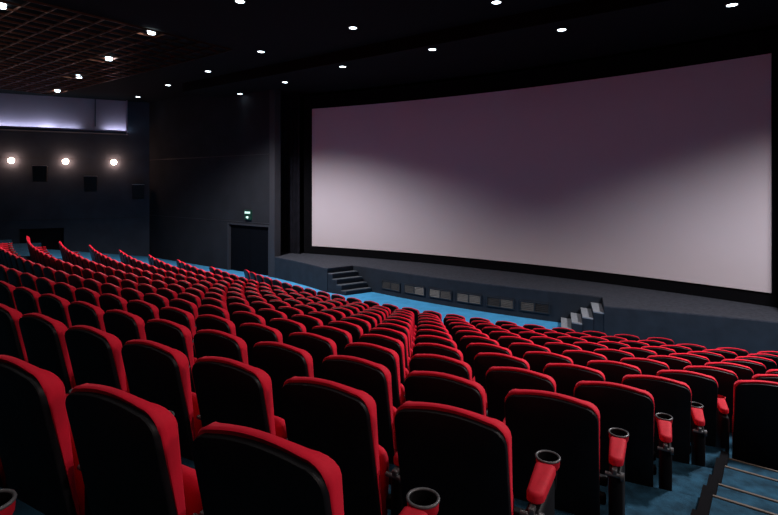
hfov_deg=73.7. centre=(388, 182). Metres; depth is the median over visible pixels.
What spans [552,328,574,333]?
chair
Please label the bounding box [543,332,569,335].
cushion
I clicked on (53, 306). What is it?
chair
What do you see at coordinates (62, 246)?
chair
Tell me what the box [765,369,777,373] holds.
chair
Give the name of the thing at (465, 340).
cushion
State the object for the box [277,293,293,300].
chair
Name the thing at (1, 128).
trim
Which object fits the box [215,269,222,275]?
chair
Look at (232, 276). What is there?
chair
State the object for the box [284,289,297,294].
chair
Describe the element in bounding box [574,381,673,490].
chair
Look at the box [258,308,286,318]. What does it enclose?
cushion
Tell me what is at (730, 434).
floor
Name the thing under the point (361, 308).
chair
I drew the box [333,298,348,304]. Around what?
chair
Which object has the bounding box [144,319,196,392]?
chair
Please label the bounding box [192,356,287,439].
chair
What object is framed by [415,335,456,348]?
chair
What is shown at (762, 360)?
cushion
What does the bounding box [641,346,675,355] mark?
chair
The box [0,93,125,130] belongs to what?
wall
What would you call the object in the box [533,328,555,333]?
chair
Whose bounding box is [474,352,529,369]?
cushion
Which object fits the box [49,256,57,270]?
chair
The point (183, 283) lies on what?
chair
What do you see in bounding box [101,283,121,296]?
chair
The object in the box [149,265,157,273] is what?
chair
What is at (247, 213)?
exit sign
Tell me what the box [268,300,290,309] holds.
chair
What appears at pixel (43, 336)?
chair
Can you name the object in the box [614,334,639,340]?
chair
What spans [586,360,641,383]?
chair
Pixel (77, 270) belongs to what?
chair
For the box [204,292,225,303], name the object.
chair
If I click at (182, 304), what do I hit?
cushion
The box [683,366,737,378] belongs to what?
cushion
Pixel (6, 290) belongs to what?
chair
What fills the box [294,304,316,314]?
chair
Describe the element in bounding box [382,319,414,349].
chair
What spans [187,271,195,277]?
chair
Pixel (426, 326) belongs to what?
chair
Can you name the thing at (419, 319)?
chair
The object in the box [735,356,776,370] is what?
chair
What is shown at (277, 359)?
cushion
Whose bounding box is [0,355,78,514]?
cushion
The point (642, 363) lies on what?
cushion
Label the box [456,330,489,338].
cushion
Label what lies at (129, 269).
chair
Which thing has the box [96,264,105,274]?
chair
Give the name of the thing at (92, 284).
chair
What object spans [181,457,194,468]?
floor
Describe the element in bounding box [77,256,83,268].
chair
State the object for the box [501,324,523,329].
chair
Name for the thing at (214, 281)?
chair
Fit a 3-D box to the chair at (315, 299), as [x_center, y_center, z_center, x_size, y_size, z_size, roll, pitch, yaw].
[-1.529,3.019,11.978,0.609,0.874,0.568,0,0,38]
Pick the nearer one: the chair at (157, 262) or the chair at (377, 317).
the chair at (377, 317)
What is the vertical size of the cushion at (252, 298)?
0.656 m
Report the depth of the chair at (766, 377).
5.09 m
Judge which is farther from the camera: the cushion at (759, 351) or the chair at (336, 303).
the chair at (336, 303)
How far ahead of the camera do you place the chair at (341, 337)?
5.35 m
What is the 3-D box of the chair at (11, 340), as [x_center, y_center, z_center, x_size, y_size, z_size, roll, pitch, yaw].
[-2.741,1.333,4.039,0.609,0.874,0.536,0,0,32]
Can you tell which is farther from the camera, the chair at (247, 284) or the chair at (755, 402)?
the chair at (247, 284)
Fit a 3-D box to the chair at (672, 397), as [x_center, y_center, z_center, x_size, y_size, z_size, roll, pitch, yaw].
[2.216,1.929,4.196,0.609,0.874,0.536,0,0,25]
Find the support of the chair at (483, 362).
on the floor at (55, 253)
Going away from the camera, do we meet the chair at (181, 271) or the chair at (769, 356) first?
the chair at (769, 356)
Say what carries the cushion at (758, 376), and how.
on the chair at (766, 377)
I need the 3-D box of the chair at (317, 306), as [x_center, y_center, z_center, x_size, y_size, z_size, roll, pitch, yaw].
[-1.191,2.670,9.835,0.609,0.874,0.568,0,0,34]
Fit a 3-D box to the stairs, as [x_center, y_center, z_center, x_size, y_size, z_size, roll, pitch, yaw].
[0.578,2.414,-0.229,1.982,3.047,10.330,0,0,37]
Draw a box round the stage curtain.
[281,93,299,253]
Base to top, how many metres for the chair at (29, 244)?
0.874 m
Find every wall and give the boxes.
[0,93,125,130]
[0,96,148,255]
[149,90,268,269]
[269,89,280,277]
[300,103,303,245]
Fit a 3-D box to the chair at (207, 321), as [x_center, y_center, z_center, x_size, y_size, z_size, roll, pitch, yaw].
[-1.559,1.734,5.268,0.609,0.874,0.536,0,0,31]
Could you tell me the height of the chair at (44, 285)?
0.874 m
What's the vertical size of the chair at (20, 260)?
0.874 m
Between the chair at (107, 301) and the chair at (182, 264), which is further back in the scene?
the chair at (182, 264)
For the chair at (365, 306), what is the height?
0.874 m
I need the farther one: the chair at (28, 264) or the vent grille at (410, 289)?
the vent grille at (410, 289)
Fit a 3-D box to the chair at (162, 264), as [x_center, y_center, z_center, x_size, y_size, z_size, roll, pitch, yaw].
[-6.755,2.846,16.072,0.568,0.874,0.609,0,0,-38]
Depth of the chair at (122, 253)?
16.77 m
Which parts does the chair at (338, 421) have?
seat frame, armrest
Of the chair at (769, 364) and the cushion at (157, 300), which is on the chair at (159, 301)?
the cushion at (157, 300)
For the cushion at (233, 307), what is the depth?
7.24 m
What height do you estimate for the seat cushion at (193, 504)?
0.410 m
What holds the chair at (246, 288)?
on the floor
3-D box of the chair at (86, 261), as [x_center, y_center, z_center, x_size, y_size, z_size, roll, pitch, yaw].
[-7.317,2.307,13.004,0.568,0.874,0.609,0,0,-43]
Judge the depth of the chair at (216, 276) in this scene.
14.63 m
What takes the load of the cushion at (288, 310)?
on the chair at (289, 311)
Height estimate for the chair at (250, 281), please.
0.874 m
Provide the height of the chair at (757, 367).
0.874 m
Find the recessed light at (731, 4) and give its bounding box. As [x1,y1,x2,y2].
[725,2,739,6]
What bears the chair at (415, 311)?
on the floor at (381, 299)
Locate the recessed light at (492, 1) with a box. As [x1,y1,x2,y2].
[490,0,501,3]
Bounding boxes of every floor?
[0,487,44,514]
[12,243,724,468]
[56,258,731,457]
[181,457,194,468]
[232,270,560,329]
[281,245,303,255]
[387,463,574,514]
[600,481,699,514]
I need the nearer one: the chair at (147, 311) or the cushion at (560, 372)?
the cushion at (560, 372)
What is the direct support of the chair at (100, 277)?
on the floor at (730, 434)
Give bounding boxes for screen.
[304,28,777,307]
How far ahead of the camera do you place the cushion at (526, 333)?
8.40 m
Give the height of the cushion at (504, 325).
0.656 m
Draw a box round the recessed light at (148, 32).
[146,29,156,34]
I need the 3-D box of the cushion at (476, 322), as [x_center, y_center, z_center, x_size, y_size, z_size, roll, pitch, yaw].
[1.893,3.079,10.418,0.484,0.656,0.153,0,0,29]
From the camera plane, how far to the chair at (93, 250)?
16.18 m
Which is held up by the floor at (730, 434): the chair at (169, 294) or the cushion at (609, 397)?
the chair at (169, 294)
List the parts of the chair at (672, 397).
armrest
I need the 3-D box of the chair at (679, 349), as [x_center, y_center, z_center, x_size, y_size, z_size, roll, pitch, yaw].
[4.711,3.019,8.459,0.609,0.874,0.568,0,0,21]
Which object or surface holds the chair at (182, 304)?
on the floor at (55, 253)
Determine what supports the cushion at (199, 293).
on the chair at (199, 293)
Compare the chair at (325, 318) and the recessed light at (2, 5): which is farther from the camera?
the recessed light at (2, 5)
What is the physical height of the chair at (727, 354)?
0.874 m
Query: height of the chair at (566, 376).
0.874 m
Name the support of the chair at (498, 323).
on the floor at (381, 299)
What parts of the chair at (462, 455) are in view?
seat frame, armrest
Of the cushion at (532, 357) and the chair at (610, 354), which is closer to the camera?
the cushion at (532, 357)
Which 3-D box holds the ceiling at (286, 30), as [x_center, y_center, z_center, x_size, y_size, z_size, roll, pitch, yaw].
[-9.016,-4.362,15.120,41.400,0.200,23.700,0,0,37]
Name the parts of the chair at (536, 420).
seat frame, armrest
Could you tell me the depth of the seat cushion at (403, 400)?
4.30 m
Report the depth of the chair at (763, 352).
8.49 m
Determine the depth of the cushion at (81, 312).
4.75 m
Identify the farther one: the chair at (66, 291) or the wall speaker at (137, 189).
the wall speaker at (137, 189)
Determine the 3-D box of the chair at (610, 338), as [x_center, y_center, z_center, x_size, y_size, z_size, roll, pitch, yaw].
[4.187,3.188,9.505,0.609,0.874,0.568,0,0,23]
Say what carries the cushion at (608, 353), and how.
on the chair at (610, 354)
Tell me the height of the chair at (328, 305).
0.874 m
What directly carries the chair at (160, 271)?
on the floor
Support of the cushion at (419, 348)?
on the chair at (419, 348)
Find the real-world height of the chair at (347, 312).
0.874 m
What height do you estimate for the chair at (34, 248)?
0.874 m
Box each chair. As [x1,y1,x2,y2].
[0,247,4,265]
[0,264,8,283]
[0,281,16,309]
[0,303,28,362]
[0,355,174,514]
[0,388,72,488]
[0,489,16,514]
[1,249,8,267]
[5,252,12,268]
[7,268,21,287]
[11,254,18,270]
[13,287,40,314]
[17,257,26,272]
[19,313,75,393]
[20,273,37,291]
[24,260,34,275]
[28,243,51,262]
[30,245,35,262]
[32,247,37,262]
[33,263,43,277]
[35,249,41,264]
[36,277,55,294]
[38,293,71,327]
[39,251,45,266]
[43,267,56,282]
[44,254,50,267]
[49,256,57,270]
[54,282,75,302]
[55,270,68,283]
[56,259,64,271]
[61,245,82,261]
[63,247,67,261]
[63,262,73,274]
[65,249,70,263]
[65,325,189,392]
[65,383,203,514]
[68,251,74,264]
[68,274,84,288]
[68,301,146,339]
[72,253,78,265]
[72,265,82,277]
[75,288,100,307]
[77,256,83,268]
[82,258,89,268]
[82,268,94,278]
[83,279,101,295]
[89,261,96,271]
[92,248,96,262]
[93,272,107,283]
[94,250,99,263]
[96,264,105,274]
[98,253,102,264]
[99,293,127,312]
[101,255,107,266]
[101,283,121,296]
[103,309,193,346]
[105,267,114,275]
[106,257,112,267]
[106,276,121,288]
[111,260,118,269]
[114,270,126,279]
[118,262,125,271]
[121,252,125,263]
[121,279,137,290]
[121,288,143,301]
[121,339,201,460]
[124,254,128,264]
[125,265,133,272]
[125,273,138,284]
[127,256,132,266]
[127,300,196,329]
[132,258,137,267]
[133,267,142,276]
[137,260,143,270]
[138,276,151,285]
[138,283,156,294]
[142,270,152,280]
[143,263,149,271]
[143,293,198,315]
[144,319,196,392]
[147,255,151,265]
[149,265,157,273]
[151,257,155,266]
[152,273,164,281]
[152,280,167,289]
[155,259,160,267]
[156,288,177,301]
[157,268,166,276]
[159,307,196,357]
[160,261,165,269]
[164,277,177,284]
[165,264,171,270]
[166,271,175,278]
[167,284,184,294]
[169,299,197,331]
[171,266,178,274]
[176,259,180,268]
[176,274,186,280]
[177,280,191,289]
[177,293,200,307]
[179,269,186,276]
[180,262,185,269]
[185,264,191,271]
[185,288,226,305]
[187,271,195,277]
[187,277,199,284]
[191,266,197,274]
[192,284,208,293]
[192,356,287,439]
[192,422,439,514]
[193,329,247,363]
[195,314,235,335]
[196,274,206,280]
[198,269,205,276]
[198,305,229,319]
[199,280,212,288]
[201,297,226,309]
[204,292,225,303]
[205,271,213,277]
[206,277,217,283]
[208,287,227,310]
[209,267,215,274]
[213,283,227,293]
[214,274,223,280]
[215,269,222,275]
[218,280,230,287]
[222,271,229,277]
[223,277,233,283]
[226,291,245,299]
[226,296,248,308]
[228,287,244,295]
[228,303,254,320]
[230,274,238,280]
[230,283,244,292]
[231,311,265,336]
[234,280,245,287]
[238,277,248,282]
[238,323,282,366]
[244,269,250,279]
[244,287,259,292]
[244,291,261,297]
[246,283,258,289]
[246,295,266,305]
[248,280,258,286]
[250,272,256,280]
[250,301,274,313]
[252,341,313,419]
[256,274,263,283]
[257,308,286,325]
[259,282,270,287]
[259,286,272,291]
[260,290,275,297]
[263,294,281,302]
[264,277,272,286]
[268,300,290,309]
[268,318,305,343]
[271,285,283,290]
[272,280,281,286]
[273,289,287,295]
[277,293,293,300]
[277,306,303,318]
[281,376,402,514]
[282,282,292,289]
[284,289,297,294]
[284,298,302,306]
[287,332,336,378]
[289,293,303,298]
[290,314,322,332]
[292,285,303,293]
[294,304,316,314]
[296,297,313,304]
[299,292,312,297]
[304,288,316,295]
[306,302,326,311]
[307,296,322,302]
[307,311,335,325]
[311,326,351,354]
[315,295,330,300]
[317,291,330,298]
[317,301,335,308]
[320,309,345,320]
[321,355,396,463]
[326,300,342,306]
[328,321,362,341]
[331,294,344,299]
[331,307,352,316]
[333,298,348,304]
[339,305,359,313]
[340,317,370,333]
[344,342,405,408]
[346,303,364,310]
[347,297,361,302]
[350,314,376,328]
[352,302,368,308]
[357,311,381,324]
[358,334,408,385]
[363,309,385,320]
[364,301,379,307]
[368,307,388,317]
[369,328,409,372]
[372,305,390,315]
[376,323,412,358]
[382,304,398,313]
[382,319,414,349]
[386,316,414,343]
[390,313,415,337]
[392,311,416,332]
[394,309,416,329]
[394,401,560,514]
[402,307,418,325]
[404,371,505,424]
[409,354,487,416]
[413,343,474,380]
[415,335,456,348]
[416,329,452,339]
[417,321,445,327]
[417,324,448,333]
[418,313,438,317]
[418,315,440,320]
[418,318,443,324]
[423,311,441,320]
[443,317,464,326]
[445,314,464,319]
[446,319,470,330]
[448,322,474,335]
[452,326,481,342]
[455,330,489,350]
[460,336,498,362]
[466,343,511,377]
[469,317,490,323]
[471,320,493,327]
[474,352,529,392]
[476,323,500,330]
[482,327,509,335]
[486,366,555,421]
[489,331,519,340]
[495,321,516,326]
[497,336,533,347]
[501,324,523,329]
[504,389,628,514]
[508,343,550,358]
[509,328,534,333]
[518,331,546,339]
[523,324,545,329]
[523,351,572,373]
[529,336,562,345]
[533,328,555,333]
[543,332,569,338]
[543,342,581,354]
[543,363,604,396]
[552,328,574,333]
[556,336,587,344]
[562,350,606,366]
[566,332,590,337]
[573,342,607,351]
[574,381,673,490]
[580,336,608,342]
[582,331,606,336]
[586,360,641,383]
[593,349,634,361]
[598,341,629,349]
[600,336,626,341]
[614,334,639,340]
[619,340,648,347]
[619,347,656,357]
[620,358,669,375]
[621,374,706,466]
[638,340,665,345]
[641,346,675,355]
[646,355,691,369]
[647,337,673,344]
[656,370,728,451]
[659,345,691,352]
[668,353,709,365]
[676,344,705,350]
[683,366,737,432]
[687,351,724,361]
[703,349,737,358]
[704,362,753,379]
[716,347,748,355]
[721,359,765,374]
[732,380,777,470]
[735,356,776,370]
[747,353,777,368]
[751,374,777,382]
[758,351,777,355]
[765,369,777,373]
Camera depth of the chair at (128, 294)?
7.32 m
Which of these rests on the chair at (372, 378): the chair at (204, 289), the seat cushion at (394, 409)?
the seat cushion at (394, 409)
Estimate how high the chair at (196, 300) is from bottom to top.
0.874 m
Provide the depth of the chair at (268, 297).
10.36 m
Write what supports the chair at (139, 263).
on the floor
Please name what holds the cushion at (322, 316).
on the chair at (325, 318)
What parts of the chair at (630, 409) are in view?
seat frame, armrest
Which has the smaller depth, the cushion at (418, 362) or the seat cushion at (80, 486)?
the seat cushion at (80, 486)
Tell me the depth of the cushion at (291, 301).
9.98 m
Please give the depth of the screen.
16.33 m
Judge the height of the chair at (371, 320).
0.874 m
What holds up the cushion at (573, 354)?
on the chair at (579, 357)
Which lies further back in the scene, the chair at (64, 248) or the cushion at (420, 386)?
the chair at (64, 248)
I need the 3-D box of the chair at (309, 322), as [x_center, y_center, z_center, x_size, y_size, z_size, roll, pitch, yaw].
[-0.899,2.120,6.793,0.609,0.874,0.568,0,0,31]
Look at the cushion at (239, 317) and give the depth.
5.99 m
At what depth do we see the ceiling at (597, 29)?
14.74 m
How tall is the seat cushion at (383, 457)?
0.410 m
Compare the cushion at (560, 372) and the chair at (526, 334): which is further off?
the chair at (526, 334)
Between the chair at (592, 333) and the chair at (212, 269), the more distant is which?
the chair at (212, 269)
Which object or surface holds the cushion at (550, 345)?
on the chair at (555, 347)
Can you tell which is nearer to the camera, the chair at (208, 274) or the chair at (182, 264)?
the chair at (208, 274)
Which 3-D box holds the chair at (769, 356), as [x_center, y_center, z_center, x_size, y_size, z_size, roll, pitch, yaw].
[5.837,3.019,8.050,0.609,0.874,0.568,0,0,19]
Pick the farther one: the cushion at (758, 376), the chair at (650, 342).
the chair at (650, 342)
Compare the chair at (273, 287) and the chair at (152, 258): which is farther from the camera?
the chair at (152, 258)
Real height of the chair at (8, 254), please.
0.874 m
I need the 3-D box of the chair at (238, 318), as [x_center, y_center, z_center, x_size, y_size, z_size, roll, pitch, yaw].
[-1.483,1.929,6.189,0.609,0.874,0.536,0,0,32]
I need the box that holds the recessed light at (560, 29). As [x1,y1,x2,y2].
[556,27,567,31]
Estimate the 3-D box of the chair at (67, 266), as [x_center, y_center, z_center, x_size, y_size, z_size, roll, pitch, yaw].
[-6.621,2.120,11.150,0.609,0.874,0.568,0,0,43]
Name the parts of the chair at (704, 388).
armrest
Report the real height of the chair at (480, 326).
0.874 m
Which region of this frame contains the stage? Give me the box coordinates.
[275,253,777,353]
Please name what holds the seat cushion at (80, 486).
on the chair at (38, 454)
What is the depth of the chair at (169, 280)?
11.30 m
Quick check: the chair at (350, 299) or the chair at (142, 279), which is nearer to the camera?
the chair at (142, 279)
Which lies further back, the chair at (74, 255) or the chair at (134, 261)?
the chair at (134, 261)
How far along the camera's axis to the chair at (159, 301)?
6.95 m
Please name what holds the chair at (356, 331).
on the floor at (730, 434)
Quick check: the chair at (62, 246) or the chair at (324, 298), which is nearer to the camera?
the chair at (324, 298)
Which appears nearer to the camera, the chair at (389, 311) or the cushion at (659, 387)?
the cushion at (659, 387)
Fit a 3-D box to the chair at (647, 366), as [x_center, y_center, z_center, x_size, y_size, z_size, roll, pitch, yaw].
[2.876,2.307,5.725,0.609,0.874,0.568,0,0,24]
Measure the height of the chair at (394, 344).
0.874 m
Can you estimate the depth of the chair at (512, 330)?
9.25 m
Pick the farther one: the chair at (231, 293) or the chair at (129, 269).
the chair at (129, 269)
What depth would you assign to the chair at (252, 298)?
9.44 m
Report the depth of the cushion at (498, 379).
3.63 m
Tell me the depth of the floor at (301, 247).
22.76 m
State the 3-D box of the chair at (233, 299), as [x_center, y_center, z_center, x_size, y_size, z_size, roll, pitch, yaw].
[-2.331,2.307,8.693,0.609,0.874,0.568,0,0,35]
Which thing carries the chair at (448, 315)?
on the floor at (381, 299)
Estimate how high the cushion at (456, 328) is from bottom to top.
0.656 m
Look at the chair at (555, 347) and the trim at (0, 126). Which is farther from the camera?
the trim at (0, 126)
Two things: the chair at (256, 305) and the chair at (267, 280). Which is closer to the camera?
the chair at (256, 305)
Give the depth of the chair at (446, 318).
10.70 m
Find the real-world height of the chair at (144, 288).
0.874 m
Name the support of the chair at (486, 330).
on the floor
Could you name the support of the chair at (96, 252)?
on the floor
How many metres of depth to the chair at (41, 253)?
12.67 m
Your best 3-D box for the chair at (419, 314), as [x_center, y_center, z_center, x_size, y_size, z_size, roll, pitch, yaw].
[0.995,3.188,11.142,0.609,0.874,0.568,0,0,32]
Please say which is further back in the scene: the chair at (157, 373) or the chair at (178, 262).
the chair at (178, 262)
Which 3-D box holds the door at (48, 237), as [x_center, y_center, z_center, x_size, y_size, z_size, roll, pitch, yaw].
[-17.129,2.928,25.684,1.843,1.420,0.200,0,0,-27]
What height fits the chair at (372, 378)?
0.874 m
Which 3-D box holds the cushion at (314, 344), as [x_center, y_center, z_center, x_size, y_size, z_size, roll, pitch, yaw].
[-0.660,1.625,4.541,0.484,0.656,0.153,0,0,29]
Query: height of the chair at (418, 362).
0.874 m
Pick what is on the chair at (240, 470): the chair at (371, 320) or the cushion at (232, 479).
the cushion at (232, 479)
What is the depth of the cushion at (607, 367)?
4.88 m
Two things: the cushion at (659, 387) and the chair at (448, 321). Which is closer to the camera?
the cushion at (659, 387)
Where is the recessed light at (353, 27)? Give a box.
[348,25,357,29]
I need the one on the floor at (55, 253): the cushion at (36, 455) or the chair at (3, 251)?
the chair at (3, 251)
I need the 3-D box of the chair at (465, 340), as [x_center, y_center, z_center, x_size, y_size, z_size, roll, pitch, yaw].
[1.257,2.307,6.513,0.609,0.874,0.568,0,0,28]
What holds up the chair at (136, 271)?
on the floor
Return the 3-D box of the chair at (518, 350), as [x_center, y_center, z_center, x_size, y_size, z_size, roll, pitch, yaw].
[1.792,2.307,6.240,0.609,0.874,0.568,0,0,27]
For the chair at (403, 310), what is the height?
0.874 m
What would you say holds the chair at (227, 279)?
on the floor
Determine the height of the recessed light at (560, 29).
0.034 m
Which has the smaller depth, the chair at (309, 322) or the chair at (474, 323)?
the chair at (309, 322)
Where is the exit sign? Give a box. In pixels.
[244,210,251,219]
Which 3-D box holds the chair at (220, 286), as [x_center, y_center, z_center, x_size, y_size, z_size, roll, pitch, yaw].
[-3.574,2.670,11.652,0.609,0.874,0.568,0,0,40]
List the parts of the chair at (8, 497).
armrest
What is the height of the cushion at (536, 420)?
0.656 m
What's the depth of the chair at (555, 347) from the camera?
6.67 m
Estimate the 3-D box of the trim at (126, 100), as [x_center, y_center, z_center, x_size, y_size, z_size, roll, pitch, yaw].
[-13.547,-3.377,26.824,0.067,1.750,0.320,0,0,-27]
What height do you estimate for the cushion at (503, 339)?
0.656 m
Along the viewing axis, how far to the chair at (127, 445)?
1.72 m
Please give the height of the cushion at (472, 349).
0.656 m
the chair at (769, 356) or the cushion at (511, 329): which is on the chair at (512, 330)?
the cushion at (511, 329)
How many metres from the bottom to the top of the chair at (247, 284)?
0.874 m
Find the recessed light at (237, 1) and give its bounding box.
[234,0,245,3]
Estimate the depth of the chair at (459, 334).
7.24 m
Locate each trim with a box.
[0,126,125,131]
[0,127,125,134]
[0,157,129,159]
[8,217,138,220]
[126,100,127,134]
[151,215,268,223]
[156,154,264,159]
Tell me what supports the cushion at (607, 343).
on the chair at (610, 344)
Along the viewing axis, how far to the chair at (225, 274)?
16.04 m
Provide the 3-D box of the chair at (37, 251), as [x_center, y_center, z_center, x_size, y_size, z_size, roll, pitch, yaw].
[-8.711,2.120,13.305,0.568,0.874,0.609,0,0,-42]
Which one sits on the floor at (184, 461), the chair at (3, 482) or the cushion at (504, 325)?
the chair at (3, 482)
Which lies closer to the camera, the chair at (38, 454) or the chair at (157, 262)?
the chair at (38, 454)
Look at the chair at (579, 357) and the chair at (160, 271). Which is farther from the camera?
the chair at (160, 271)
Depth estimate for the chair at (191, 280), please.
12.24 m
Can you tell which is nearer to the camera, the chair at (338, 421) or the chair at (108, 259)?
the chair at (338, 421)
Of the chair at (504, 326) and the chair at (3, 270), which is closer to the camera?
the chair at (3, 270)
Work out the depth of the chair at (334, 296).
14.13 m
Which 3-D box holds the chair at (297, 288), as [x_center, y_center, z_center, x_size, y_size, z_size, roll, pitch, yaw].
[-2.510,3.474,15.515,0.568,0.874,0.609,0,0,-44]
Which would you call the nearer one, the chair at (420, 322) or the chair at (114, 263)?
the chair at (420, 322)
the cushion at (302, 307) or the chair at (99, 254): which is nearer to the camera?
the cushion at (302, 307)
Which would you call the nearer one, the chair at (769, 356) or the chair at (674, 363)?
the chair at (674, 363)
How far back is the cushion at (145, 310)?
5.68 m
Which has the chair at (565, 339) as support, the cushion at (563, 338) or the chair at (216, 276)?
the cushion at (563, 338)
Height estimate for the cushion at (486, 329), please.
0.656 m
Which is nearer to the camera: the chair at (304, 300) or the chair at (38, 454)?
the chair at (38, 454)
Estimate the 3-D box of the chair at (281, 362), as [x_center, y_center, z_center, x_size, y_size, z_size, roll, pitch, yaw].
[-0.592,1.535,3.746,0.609,0.874,0.536,0,0,29]
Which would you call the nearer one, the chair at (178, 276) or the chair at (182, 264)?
the chair at (178, 276)
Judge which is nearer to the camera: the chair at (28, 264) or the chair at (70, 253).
the chair at (28, 264)
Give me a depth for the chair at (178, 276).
12.67 m
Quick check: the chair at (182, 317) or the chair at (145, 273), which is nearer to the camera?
the chair at (182, 317)
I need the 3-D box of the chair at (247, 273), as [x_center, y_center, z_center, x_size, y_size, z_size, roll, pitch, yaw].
[-4.774,3.474,18.290,0.568,0.874,0.609,0,0,-34]
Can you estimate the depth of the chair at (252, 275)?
17.63 m
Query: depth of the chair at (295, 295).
12.17 m
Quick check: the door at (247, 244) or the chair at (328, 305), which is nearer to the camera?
the chair at (328, 305)
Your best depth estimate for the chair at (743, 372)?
5.88 m
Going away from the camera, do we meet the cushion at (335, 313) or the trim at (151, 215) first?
the cushion at (335, 313)
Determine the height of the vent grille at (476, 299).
0.300 m
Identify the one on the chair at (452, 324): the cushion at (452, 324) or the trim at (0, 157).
the cushion at (452, 324)
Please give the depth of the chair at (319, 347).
4.46 m
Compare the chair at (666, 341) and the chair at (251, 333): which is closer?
the chair at (251, 333)
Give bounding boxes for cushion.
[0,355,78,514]
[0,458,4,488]
[68,325,126,391]
[69,423,84,514]
[70,301,105,331]
[105,309,145,339]
[125,373,129,392]
[129,300,158,318]
[145,293,168,306]
[171,299,197,320]
[182,464,202,514]
[186,288,204,298]
[191,392,201,436]
[197,422,343,514]
[229,303,254,313]
[233,311,265,324]
[240,323,282,342]
[248,295,266,302]
[252,301,274,309]
[254,341,313,376]
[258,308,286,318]
[269,300,290,306]
[270,318,305,331]
[274,415,286,438]
[279,306,303,314]
[284,298,302,303]
[289,332,336,354]
[292,314,322,325]
[294,304,316,310]
[307,302,326,308]
[308,311,335,320]
[312,326,351,342]
[321,309,345,316]
[328,321,362,334]
[378,444,388,514]
[393,406,396,452]
[400,383,405,404]
[405,371,485,415]
[410,354,471,380]
[413,343,462,360]
[446,319,470,324]
[449,322,474,327]
[452,326,481,332]
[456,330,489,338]
[460,336,498,345]
[466,343,511,355]
[471,320,493,324]
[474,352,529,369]
[476,323,500,327]
[482,327,509,331]
[486,366,555,392]
[489,331,519,336]
[498,336,533,343]
[501,324,523,327]
[505,389,599,469]
[508,343,550,351]
[509,328,534,331]
[518,331,546,336]
[523,351,572,363]
[533,328,555,331]
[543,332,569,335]
[543,342,581,349]
[543,363,604,381]
[556,336,587,341]
[562,350,606,359]
[566,332,590,335]
[574,381,654,412]
[586,360,641,374]
[593,349,634,357]
[598,341,629,346]
[620,358,669,369]
[621,374,691,397]
[656,370,717,384]
[668,353,709,361]
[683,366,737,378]
[704,362,753,373]
[721,359,765,367]
[733,380,777,421]
[735,356,775,363]
[747,353,777,356]
[751,374,777,379]
[758,351,777,352]
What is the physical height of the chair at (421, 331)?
0.874 m
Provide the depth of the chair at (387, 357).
4.14 m
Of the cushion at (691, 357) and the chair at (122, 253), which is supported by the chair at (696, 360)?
the cushion at (691, 357)
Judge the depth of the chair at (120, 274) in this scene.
11.10 m
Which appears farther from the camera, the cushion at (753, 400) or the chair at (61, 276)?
the chair at (61, 276)
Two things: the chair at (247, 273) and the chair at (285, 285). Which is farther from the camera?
the chair at (247, 273)
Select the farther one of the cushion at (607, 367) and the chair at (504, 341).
the chair at (504, 341)
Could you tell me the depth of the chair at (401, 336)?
5.96 m
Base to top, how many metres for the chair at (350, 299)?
0.874 m
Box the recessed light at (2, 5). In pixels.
[0,2,7,9]
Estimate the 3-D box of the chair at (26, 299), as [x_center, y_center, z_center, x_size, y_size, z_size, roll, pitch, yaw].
[-3.664,1.535,5.634,0.609,0.874,0.536,0,0,34]
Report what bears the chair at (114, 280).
on the floor at (730, 434)
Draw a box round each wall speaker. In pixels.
[32,165,47,181]
[84,176,96,191]
[132,184,143,198]
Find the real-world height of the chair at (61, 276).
0.874 m
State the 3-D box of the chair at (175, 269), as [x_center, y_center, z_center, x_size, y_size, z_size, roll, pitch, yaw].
[-5.992,2.846,15.148,0.568,0.874,0.609,0,0,-41]
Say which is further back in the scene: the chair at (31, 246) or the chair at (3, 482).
the chair at (31, 246)
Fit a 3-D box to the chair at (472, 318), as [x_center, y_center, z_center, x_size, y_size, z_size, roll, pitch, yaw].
[2.210,3.474,11.884,0.609,0.874,0.568,0,0,29]
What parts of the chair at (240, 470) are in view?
armrest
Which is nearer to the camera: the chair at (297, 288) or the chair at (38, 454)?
the chair at (38, 454)
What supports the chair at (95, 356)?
on the floor at (518, 503)
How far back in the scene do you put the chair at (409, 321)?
8.64 m
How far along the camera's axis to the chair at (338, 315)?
8.37 m
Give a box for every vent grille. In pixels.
[381,280,399,291]
[404,284,424,295]
[429,288,451,300]
[456,292,481,304]
[486,296,513,309]
[520,300,549,314]
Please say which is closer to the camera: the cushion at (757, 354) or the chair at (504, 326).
the cushion at (757, 354)
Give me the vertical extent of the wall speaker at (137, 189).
0.785 m
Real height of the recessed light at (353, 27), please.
0.034 m
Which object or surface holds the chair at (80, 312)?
on the floor at (639, 499)
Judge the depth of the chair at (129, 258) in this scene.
15.79 m
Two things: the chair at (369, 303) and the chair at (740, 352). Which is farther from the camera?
the chair at (369, 303)
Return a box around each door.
[20,228,63,249]
[227,223,268,276]
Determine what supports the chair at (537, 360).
on the floor at (730, 434)
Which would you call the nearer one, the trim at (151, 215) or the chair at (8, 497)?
the chair at (8, 497)
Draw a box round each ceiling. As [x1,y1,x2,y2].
[0,0,231,94]
[0,0,582,101]
[182,0,777,103]
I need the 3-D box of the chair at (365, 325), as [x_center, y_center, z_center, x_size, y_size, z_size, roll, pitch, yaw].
[-0.315,2.307,7.390,0.609,0.874,0.568,0,0,31]
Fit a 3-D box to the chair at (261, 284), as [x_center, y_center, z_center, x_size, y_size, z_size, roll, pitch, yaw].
[-3.240,3.188,14.453,0.609,0.874,0.568,0,0,45]
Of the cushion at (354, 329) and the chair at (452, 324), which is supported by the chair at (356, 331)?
the cushion at (354, 329)
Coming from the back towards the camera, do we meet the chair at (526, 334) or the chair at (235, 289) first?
the chair at (235, 289)
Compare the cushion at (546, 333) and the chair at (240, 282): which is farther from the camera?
the chair at (240, 282)

